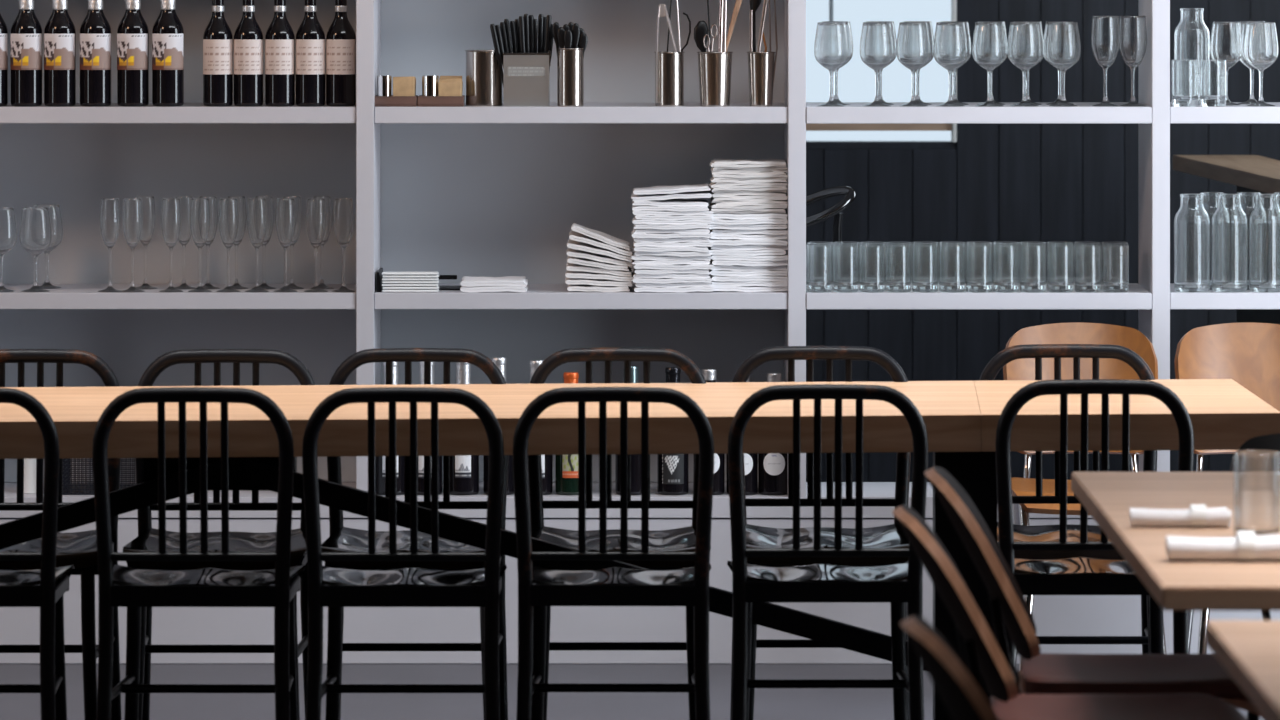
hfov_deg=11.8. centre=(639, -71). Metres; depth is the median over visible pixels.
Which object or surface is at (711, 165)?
folded napkin
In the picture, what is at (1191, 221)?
carafe
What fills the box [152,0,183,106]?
wine bottle
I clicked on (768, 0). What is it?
rod
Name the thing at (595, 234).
folded napkin
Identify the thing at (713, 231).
folded napkin
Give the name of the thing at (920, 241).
tumbler
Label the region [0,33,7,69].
label
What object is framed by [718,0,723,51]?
tube
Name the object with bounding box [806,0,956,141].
window
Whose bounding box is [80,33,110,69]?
label
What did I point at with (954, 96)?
wine glass
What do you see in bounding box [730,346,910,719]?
metal chair
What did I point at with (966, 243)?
tumbler
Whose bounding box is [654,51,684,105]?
utensil cup
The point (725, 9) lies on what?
tube
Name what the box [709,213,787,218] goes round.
folded napkin
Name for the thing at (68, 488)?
wire basket
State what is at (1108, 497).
cafe table
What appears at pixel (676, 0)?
skewer
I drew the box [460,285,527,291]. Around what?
folded napkin
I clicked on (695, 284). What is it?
folded napkin
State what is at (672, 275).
folded napkin
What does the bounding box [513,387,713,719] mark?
metal chair
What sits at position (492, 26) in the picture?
knife
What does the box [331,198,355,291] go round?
champagne flute
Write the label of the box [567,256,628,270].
folded napkin
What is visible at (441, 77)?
packet
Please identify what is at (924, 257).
tumbler
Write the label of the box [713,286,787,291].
folded napkin
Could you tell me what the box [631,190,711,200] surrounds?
folded napkin
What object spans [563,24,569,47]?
spoon
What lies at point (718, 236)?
folded napkin
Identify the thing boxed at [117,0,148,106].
wine bottle
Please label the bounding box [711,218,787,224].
folded napkin
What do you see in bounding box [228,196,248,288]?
champagne flute
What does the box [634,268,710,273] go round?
folded napkin
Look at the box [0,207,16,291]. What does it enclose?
wine glass
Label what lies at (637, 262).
folded napkin
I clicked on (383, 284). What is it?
card
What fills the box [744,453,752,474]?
label
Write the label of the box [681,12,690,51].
ladle
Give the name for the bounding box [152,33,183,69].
label
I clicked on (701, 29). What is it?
spoon
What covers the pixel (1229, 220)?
carafe
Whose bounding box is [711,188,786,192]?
folded napkin
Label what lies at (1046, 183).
wall
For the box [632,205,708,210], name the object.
folded napkin
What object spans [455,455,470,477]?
print
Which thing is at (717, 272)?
folded napkin
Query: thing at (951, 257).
tumbler
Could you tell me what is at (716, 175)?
folded napkin
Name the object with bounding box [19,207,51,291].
wine glass
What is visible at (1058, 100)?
wine glass
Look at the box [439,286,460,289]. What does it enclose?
tray
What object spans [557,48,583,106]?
can
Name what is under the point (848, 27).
wine glass
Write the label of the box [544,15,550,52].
knife
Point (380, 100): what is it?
tray
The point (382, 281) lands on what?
card
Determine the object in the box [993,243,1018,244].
tumbler
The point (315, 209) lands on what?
champagne flute
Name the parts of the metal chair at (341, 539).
leg, leg, seat, frame, rail, leg, leg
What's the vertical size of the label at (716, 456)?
0.056 m
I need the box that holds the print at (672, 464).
[662,454,683,483]
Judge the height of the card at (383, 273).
0.005 m
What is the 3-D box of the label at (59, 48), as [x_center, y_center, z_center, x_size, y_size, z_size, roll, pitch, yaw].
[-1.347,0.282,14.357,0.073,0.084,0.030,0,0,6]
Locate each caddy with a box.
[375,76,417,106]
[418,75,464,106]
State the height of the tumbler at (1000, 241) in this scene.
0.108 m
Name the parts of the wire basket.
plate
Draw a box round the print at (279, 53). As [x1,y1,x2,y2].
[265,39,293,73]
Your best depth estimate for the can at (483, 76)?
14.38 m
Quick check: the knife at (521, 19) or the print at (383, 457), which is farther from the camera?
the knife at (521, 19)
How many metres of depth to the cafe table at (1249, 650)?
8.12 m
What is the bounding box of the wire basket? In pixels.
[62,458,135,494]
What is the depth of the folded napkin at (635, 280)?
14.34 m
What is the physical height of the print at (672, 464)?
0.092 m
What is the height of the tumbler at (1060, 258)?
0.108 m
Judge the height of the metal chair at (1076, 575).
0.824 m
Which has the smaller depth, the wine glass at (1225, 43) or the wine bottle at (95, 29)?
the wine bottle at (95, 29)
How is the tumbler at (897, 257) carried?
on the shelving unit
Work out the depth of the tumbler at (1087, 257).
14.34 m
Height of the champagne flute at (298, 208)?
0.216 m
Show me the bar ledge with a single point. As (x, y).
(1250, 173)
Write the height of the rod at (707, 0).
0.261 m
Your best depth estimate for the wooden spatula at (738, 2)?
14.39 m
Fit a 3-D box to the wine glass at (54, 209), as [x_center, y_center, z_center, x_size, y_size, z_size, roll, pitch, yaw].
[-1.389,0.741,14.519,0.074,0.195,0.074,0,0,-9]
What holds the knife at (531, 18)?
in the tin
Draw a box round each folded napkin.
[460,276,527,286]
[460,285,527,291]
[565,270,633,281]
[565,277,632,286]
[566,248,632,265]
[566,262,631,276]
[567,239,632,261]
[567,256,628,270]
[567,284,629,291]
[569,231,632,256]
[571,223,629,249]
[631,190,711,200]
[631,231,712,238]
[631,252,711,260]
[632,199,708,206]
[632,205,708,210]
[632,208,713,215]
[632,217,712,224]
[632,260,709,264]
[632,274,712,283]
[633,183,710,194]
[633,224,709,229]
[633,228,709,233]
[633,237,710,242]
[633,241,713,246]
[633,245,709,251]
[633,261,713,269]
[633,271,709,277]
[634,251,710,256]
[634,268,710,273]
[634,285,713,291]
[635,215,712,219]
[635,282,712,287]
[709,183,785,187]
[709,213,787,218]
[709,224,787,229]
[709,228,787,234]
[709,247,785,255]
[710,158,785,164]
[710,163,785,166]
[710,178,786,182]
[710,198,787,203]
[710,203,786,208]
[710,239,787,245]
[710,245,787,249]
[710,269,787,275]
[711,168,787,172]
[711,171,785,174]
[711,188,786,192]
[711,191,785,195]
[711,208,784,211]
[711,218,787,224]
[711,234,787,239]
[711,254,787,260]
[711,259,787,265]
[711,265,787,270]
[711,275,787,281]
[711,281,787,286]
[712,166,786,169]
[712,174,787,177]
[712,176,786,179]
[712,182,787,185]
[712,187,786,190]
[712,192,787,197]
[712,197,786,200]
[712,203,787,206]
[713,210,785,213]
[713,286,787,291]
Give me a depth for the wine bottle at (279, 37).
14.35 m
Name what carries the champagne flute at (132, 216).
on the shelving unit
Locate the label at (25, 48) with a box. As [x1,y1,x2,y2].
[10,33,41,69]
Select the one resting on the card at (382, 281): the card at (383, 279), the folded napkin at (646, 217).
the card at (383, 279)
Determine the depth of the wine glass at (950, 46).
14.35 m
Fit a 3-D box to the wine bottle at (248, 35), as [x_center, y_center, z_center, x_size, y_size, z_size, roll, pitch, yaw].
[-0.908,0.259,14.379,0.069,0.300,0.069,0,0,-4]
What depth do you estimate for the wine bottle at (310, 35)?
14.35 m
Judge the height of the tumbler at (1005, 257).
0.108 m
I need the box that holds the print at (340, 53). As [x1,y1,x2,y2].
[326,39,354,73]
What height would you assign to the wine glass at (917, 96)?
0.195 m
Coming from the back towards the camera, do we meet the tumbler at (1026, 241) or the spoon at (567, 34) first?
the tumbler at (1026, 241)
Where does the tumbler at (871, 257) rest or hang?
on the shelving unit
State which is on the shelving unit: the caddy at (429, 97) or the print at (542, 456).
the caddy at (429, 97)
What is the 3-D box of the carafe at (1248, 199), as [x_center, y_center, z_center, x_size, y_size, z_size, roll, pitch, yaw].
[1.422,0.725,14.474,0.083,0.226,0.083,0,0,-20]
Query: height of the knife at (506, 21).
0.197 m
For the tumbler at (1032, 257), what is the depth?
14.34 m
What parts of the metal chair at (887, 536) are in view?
leg, leg, rail, frame, seat, leg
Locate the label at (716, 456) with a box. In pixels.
[714,454,719,472]
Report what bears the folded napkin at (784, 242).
on the folded napkin at (716, 247)
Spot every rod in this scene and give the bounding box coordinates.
[667,0,671,51]
[707,0,710,50]
[757,0,767,51]
[768,0,770,51]
[773,0,777,86]
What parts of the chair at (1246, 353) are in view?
leg, leg, backrest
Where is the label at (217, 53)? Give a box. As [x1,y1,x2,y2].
[203,39,232,73]
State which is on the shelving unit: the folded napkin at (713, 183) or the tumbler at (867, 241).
the tumbler at (867, 241)
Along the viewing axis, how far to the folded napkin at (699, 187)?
14.34 m
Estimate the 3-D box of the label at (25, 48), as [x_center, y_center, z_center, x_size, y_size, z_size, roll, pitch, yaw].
[-1.424,0.282,14.357,0.073,0.084,0.030,0,0,3]
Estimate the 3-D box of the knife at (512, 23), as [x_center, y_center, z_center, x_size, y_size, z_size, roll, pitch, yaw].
[-0.289,0.307,14.422,0.028,0.192,0.007,0,0,14]
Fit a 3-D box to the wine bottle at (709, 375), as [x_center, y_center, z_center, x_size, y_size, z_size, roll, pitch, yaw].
[0.160,1.165,14.389,0.073,0.290,0.073,0,0,0]
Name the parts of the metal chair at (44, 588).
rail, frame, seat, leg, leg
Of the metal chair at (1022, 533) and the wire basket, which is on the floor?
the metal chair at (1022, 533)
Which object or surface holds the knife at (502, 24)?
in the tin
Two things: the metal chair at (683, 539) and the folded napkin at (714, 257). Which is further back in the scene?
the folded napkin at (714, 257)
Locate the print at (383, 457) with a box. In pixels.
[382,456,397,477]
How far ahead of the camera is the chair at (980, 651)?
9.54 m
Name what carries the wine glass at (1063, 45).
on the shelving unit
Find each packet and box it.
[393,77,413,95]
[438,82,460,95]
[439,80,460,81]
[440,76,461,79]
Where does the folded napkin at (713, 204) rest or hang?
on the folded napkin at (711, 205)
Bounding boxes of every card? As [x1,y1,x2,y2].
[381,283,438,285]
[382,272,438,274]
[382,274,438,277]
[382,278,438,280]
[382,281,438,282]
[382,286,438,288]
[382,289,438,291]
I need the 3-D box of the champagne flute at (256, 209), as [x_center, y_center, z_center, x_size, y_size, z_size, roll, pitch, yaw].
[-0.888,0.731,14.369,0.058,0.216,0.058,0,0,-11]
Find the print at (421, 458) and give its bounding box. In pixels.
[419,456,423,477]
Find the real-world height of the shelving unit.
2.660 m
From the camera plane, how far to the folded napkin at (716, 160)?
14.38 m
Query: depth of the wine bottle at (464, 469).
14.36 m
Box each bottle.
[0,14,7,106]
[10,0,41,106]
[44,0,75,106]
[80,0,110,106]
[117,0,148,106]
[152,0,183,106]
[203,0,232,106]
[234,0,262,106]
[265,0,294,106]
[296,0,324,106]
[326,0,355,106]
[375,362,404,494]
[417,362,442,494]
[450,362,478,494]
[483,357,513,494]
[529,360,552,494]
[555,372,578,494]
[615,366,640,494]
[657,367,688,494]
[693,369,724,494]
[726,378,757,494]
[758,373,786,494]
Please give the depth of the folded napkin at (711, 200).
14.36 m
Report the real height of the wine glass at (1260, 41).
0.195 m
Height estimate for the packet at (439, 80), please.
0.057 m
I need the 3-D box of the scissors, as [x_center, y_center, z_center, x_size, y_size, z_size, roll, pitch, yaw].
[0.163,0.309,14.354,0.033,0.184,0.009,0,0,0]
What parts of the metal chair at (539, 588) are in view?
leg, leg, rail, frame, seat, leg, leg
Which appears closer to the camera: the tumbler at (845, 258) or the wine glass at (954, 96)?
the tumbler at (845, 258)
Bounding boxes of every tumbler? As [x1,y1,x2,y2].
[806,245,831,292]
[807,241,833,243]
[807,243,832,244]
[832,245,858,292]
[833,243,858,244]
[834,241,859,243]
[859,243,885,244]
[859,245,884,292]
[860,241,885,243]
[885,245,910,292]
[886,241,911,243]
[886,243,911,287]
[912,241,938,285]
[912,243,937,244]
[912,245,937,292]
[939,241,964,243]
[939,243,964,244]
[939,245,964,292]
[966,241,991,243]
[966,243,991,244]
[966,245,991,292]
[993,241,1018,243]
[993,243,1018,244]
[993,245,1018,292]
[1019,241,1045,243]
[1019,243,1045,286]
[1020,245,1045,292]
[1047,241,1072,243]
[1047,243,1072,244]
[1047,245,1073,292]
[1074,241,1099,243]
[1074,243,1100,288]
[1075,245,1100,292]
[1101,241,1126,286]
[1102,243,1127,244]
[1102,245,1128,292]
[1172,59,1197,106]
[1200,59,1225,106]
[1234,451,1279,537]
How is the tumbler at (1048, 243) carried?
on the shelving unit
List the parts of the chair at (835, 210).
stem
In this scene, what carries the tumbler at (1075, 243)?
on the shelving unit
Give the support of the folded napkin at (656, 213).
on the folded napkin at (646, 217)
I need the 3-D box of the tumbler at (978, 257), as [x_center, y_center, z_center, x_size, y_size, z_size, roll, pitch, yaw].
[0.785,0.784,14.364,0.062,0.108,0.062,0,0,-13]
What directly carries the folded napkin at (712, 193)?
on the folded napkin at (729, 196)
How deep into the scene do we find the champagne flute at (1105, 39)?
14.35 m
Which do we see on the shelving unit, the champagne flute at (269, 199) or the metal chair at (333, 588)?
the champagne flute at (269, 199)
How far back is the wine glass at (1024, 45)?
14.35 m
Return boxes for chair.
[0,349,121,719]
[0,388,73,719]
[92,387,304,719]
[122,349,315,719]
[302,387,506,719]
[322,348,508,719]
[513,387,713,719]
[528,347,710,719]
[727,384,927,719]
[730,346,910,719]
[806,186,855,241]
[892,505,1247,719]
[901,615,997,719]
[924,466,1265,719]
[979,344,1157,653]
[995,379,1193,674]
[1003,322,1166,669]
[1174,322,1279,653]
[1229,433,1279,719]
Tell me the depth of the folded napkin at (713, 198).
14.35 m
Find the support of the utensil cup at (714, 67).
on the shelving unit
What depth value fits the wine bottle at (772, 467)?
14.36 m
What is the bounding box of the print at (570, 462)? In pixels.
[563,455,577,477]
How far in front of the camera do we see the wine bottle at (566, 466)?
14.36 m
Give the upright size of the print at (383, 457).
0.085 m
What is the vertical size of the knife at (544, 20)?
0.201 m
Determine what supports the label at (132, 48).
attached to the wine bottle at (132, 31)
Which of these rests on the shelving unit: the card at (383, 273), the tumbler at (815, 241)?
the tumbler at (815, 241)
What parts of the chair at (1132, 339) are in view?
leg, leg, seat, backrest, leg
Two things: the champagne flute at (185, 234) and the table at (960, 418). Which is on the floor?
the table at (960, 418)
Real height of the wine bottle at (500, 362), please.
0.318 m
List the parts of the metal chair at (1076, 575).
leg, rail, seat, frame, leg, leg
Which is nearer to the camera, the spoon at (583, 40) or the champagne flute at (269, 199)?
the spoon at (583, 40)
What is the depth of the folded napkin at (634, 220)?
14.34 m
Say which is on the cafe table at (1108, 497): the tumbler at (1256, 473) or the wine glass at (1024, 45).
the tumbler at (1256, 473)
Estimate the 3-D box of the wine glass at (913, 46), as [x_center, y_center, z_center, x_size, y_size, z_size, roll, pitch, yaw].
[0.634,0.311,14.379,0.080,0.195,0.080,0,0,-40]
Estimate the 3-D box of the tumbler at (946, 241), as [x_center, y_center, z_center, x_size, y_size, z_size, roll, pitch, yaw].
[0.731,0.784,14.510,0.062,0.108,0.062,0,0,21]
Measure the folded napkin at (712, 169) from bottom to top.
0.009 m
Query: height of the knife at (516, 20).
0.196 m
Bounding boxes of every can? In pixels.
[465,50,501,105]
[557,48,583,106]
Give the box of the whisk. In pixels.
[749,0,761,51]
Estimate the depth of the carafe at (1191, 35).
14.49 m
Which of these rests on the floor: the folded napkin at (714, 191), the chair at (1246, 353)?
the chair at (1246, 353)
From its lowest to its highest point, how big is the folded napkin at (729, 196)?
0.009 m
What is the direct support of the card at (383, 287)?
on the card at (383, 290)
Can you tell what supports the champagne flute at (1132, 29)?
on the shelving unit
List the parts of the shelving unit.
shelf, shelf, panel, post, shelf, shelf, panel, panel, post, shelf, shelf, post, shelf, shelf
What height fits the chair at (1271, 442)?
0.795 m
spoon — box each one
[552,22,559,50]
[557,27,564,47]
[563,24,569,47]
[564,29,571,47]
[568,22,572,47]
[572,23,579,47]
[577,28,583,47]
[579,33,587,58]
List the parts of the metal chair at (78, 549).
rail, seat, frame, leg, leg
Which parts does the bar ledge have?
support panel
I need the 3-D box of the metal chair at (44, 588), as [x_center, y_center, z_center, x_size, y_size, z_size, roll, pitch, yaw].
[-1.298,1.283,11.998,0.385,0.824,0.456,0,0,0]
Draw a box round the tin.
[503,51,550,105]
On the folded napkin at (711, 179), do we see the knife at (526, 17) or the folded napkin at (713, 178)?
the folded napkin at (713, 178)
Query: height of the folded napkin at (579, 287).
0.014 m
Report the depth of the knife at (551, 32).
14.39 m
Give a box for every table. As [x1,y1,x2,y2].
[0,379,1279,719]
[1071,472,1279,610]
[1205,620,1279,719]
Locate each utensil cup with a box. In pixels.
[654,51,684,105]
[697,51,732,106]
[747,51,774,106]
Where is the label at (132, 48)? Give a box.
[117,33,147,69]
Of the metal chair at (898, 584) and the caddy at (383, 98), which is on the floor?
the metal chair at (898, 584)
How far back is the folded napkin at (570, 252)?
14.36 m
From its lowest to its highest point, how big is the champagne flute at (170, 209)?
0.216 m
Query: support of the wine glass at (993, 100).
on the shelving unit
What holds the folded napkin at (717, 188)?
on the folded napkin at (714, 191)
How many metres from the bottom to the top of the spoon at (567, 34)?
0.170 m
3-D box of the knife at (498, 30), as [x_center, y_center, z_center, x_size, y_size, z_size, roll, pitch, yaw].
[-0.317,0.311,14.391,0.041,0.184,0.007,0,0,9]
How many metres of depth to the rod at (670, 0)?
14.42 m
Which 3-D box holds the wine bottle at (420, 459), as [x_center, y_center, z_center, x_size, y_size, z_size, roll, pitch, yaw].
[-0.494,1.153,14.389,0.073,0.313,0.073,0,0,-39]
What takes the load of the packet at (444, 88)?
in the caddy at (429, 97)
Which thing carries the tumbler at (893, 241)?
on the shelving unit
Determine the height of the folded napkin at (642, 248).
0.013 m
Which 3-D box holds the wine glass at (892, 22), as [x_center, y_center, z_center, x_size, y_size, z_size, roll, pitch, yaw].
[0.562,0.311,14.509,0.080,0.195,0.080,0,0,36]
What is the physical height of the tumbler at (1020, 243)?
0.108 m
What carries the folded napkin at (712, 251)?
on the folded napkin at (714, 257)
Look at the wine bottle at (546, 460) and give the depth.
14.37 m
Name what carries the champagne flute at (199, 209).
on the shelving unit
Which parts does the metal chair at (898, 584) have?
leg, leg, seat, rail, frame, leg, leg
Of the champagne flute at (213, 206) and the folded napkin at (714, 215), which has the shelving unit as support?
the champagne flute at (213, 206)
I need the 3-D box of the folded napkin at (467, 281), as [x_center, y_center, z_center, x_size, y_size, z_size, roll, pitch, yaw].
[-0.339,0.817,14.429,0.156,0.015,0.184,0,0,0]
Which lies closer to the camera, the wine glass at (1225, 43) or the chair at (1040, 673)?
the chair at (1040, 673)
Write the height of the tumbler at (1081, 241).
0.108 m
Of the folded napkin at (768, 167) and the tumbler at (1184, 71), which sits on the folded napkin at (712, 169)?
the folded napkin at (768, 167)
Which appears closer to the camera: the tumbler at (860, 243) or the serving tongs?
the serving tongs
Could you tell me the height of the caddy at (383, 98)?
0.071 m
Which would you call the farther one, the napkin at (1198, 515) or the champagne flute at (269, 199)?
the champagne flute at (269, 199)
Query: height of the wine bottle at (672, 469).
0.294 m
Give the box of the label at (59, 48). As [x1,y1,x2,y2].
[44,33,74,69]
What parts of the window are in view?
rail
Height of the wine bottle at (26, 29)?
0.313 m
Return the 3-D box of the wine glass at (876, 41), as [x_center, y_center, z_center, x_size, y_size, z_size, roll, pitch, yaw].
[0.550,0.311,14.379,0.080,0.195,0.080,0,0,-20]
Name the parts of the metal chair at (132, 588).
leg, leg, frame, rail, seat, leg, leg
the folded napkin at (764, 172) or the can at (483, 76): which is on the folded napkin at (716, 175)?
the folded napkin at (764, 172)
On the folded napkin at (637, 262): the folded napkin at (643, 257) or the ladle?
the folded napkin at (643, 257)
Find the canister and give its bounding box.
[24,459,35,493]
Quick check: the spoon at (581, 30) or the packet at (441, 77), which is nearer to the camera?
the spoon at (581, 30)
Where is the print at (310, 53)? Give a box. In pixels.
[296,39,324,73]
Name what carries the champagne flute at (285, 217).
on the shelving unit
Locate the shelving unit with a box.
[0,0,1279,663]
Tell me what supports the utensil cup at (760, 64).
on the shelving unit
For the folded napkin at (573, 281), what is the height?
0.017 m
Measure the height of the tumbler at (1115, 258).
0.108 m
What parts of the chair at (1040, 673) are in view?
backrest, seat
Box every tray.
[375,95,417,106]
[377,268,460,291]
[418,95,464,106]
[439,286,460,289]
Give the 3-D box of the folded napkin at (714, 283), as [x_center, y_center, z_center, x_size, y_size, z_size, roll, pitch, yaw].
[0.254,0.819,14.440,0.186,0.014,0.184,0,0,0]
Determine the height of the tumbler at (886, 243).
0.108 m
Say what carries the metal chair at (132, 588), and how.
on the floor
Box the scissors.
[703,24,716,51]
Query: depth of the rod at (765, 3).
14.36 m
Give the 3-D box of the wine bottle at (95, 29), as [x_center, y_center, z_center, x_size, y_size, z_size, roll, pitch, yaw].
[-1.263,0.252,14.379,0.074,0.313,0.074,0,0,3]
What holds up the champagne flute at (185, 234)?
on the shelving unit
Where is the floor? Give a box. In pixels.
[0,664,1263,719]
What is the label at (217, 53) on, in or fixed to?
attached to the wine bottle at (217, 37)
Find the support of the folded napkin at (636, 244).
on the folded napkin at (642, 248)
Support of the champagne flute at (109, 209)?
on the shelving unit
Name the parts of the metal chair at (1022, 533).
rail, seat, frame, leg, leg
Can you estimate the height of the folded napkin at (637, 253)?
0.013 m
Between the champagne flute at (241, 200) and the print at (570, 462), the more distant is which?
the champagne flute at (241, 200)
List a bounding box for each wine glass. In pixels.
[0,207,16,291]
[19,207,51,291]
[34,204,62,288]
[814,22,848,106]
[822,21,852,104]
[860,22,893,106]
[866,21,896,104]
[896,22,930,106]
[903,21,933,104]
[933,22,967,106]
[940,21,971,104]
[972,22,1006,106]
[977,21,1007,104]
[1007,22,1041,106]
[1013,21,1043,104]
[1044,21,1073,104]
[1046,22,1080,106]
[1210,22,1241,104]
[1238,21,1264,103]
[1244,22,1277,106]
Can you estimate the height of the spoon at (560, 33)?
0.174 m
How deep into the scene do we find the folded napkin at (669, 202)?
14.34 m
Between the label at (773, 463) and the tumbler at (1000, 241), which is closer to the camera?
the label at (773, 463)
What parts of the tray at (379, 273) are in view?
panel, rail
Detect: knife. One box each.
[490,24,503,87]
[495,25,503,68]
[500,22,508,52]
[504,19,512,52]
[510,21,517,52]
[515,19,520,52]
[519,16,524,52]
[523,14,529,52]
[529,15,533,52]
[534,19,537,52]
[538,14,543,52]
[542,17,545,52]
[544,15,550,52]
[549,24,552,69]
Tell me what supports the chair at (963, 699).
on the floor
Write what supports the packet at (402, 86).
in the caddy at (383, 98)
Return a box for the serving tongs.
[656,4,676,102]
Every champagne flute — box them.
[98,198,120,291]
[121,198,144,291]
[136,196,157,288]
[159,198,182,291]
[174,196,195,288]
[188,198,211,291]
[199,196,219,288]
[216,198,240,291]
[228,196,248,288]
[245,198,268,291]
[252,196,275,288]
[273,198,297,291]
[280,196,303,288]
[304,198,327,291]
[310,196,333,288]
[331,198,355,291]
[1091,16,1119,106]
[1119,16,1146,106]
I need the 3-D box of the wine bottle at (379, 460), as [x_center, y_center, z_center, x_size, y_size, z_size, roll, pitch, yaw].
[-0.578,1.153,14.389,0.073,0.313,0.073,0,0,-39]
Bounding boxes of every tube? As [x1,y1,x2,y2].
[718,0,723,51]
[724,0,726,51]
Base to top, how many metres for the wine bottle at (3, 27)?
0.313 m
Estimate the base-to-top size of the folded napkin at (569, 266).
0.026 m
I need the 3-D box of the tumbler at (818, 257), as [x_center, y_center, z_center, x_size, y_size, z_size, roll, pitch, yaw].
[0.415,0.784,14.364,0.062,0.108,0.062,0,0,23]
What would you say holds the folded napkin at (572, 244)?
on the folded napkin at (570, 252)
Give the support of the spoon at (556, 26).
in the can at (570, 61)
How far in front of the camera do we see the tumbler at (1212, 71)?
14.35 m
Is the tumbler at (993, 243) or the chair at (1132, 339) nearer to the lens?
the chair at (1132, 339)
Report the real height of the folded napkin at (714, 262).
0.015 m
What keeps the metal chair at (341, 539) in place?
on the floor
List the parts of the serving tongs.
arm, arm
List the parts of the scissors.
blade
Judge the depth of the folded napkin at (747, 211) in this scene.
14.36 m
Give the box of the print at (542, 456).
[541,455,544,477]
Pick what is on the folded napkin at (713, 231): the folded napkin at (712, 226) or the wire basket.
the folded napkin at (712, 226)
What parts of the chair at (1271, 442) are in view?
leg, backrest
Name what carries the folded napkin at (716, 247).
on the folded napkin at (712, 251)
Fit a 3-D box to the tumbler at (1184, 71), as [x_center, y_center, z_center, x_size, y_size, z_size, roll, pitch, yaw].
[1.264,0.355,14.374,0.062,0.108,0.062,0,0,6]
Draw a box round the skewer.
[676,0,680,51]
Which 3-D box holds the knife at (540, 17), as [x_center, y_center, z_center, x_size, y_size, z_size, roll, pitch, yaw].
[-0.232,0.299,14.423,0.016,0.208,0.008,0,0,-14]
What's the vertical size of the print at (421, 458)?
0.085 m
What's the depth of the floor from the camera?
13.75 m
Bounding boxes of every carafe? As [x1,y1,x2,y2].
[1174,8,1209,104]
[1174,194,1209,291]
[1200,192,1223,289]
[1212,194,1246,291]
[1237,192,1260,289]
[1249,194,1279,291]
[1274,192,1279,207]
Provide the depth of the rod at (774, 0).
14.38 m
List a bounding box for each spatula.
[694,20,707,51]
[726,0,741,51]
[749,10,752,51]
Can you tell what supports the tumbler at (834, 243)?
on the shelving unit
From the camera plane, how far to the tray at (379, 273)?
14.43 m
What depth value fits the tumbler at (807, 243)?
14.43 m
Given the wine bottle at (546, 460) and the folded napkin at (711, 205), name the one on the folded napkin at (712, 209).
the folded napkin at (711, 205)
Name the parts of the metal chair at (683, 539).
leg, frame, rail, seat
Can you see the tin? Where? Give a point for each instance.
(526, 75)
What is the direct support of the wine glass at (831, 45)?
on the shelving unit
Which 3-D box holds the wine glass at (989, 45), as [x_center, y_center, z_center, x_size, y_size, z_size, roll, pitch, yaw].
[0.810,0.311,14.379,0.080,0.195,0.080,0,0,-8]
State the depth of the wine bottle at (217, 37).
14.35 m
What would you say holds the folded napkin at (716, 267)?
on the folded napkin at (717, 272)
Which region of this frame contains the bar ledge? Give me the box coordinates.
[1173,155,1279,323]
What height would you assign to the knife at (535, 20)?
0.196 m
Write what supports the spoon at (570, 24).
in the can at (570, 61)
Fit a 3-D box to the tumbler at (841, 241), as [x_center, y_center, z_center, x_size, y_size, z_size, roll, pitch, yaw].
[0.484,0.784,14.510,0.062,0.108,0.062,0,0,-8]
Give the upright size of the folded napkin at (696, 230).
0.013 m
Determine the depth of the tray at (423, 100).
14.35 m
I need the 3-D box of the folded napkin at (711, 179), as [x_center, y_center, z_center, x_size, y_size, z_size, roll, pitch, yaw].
[0.253,0.582,14.439,0.179,0.009,0.184,0,0,0]
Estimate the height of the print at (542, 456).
0.085 m
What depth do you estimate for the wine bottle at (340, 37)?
14.35 m
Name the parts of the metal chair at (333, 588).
leg, leg, rail, frame, seat, leg, leg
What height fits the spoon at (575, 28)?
0.184 m
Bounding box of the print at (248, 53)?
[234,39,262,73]
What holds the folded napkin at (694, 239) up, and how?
on the folded napkin at (636, 244)
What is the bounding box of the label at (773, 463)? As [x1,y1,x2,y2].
[763,453,784,474]
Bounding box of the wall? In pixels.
[806,0,1279,481]
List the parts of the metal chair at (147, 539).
leg, leg, seat, frame, rail, leg, leg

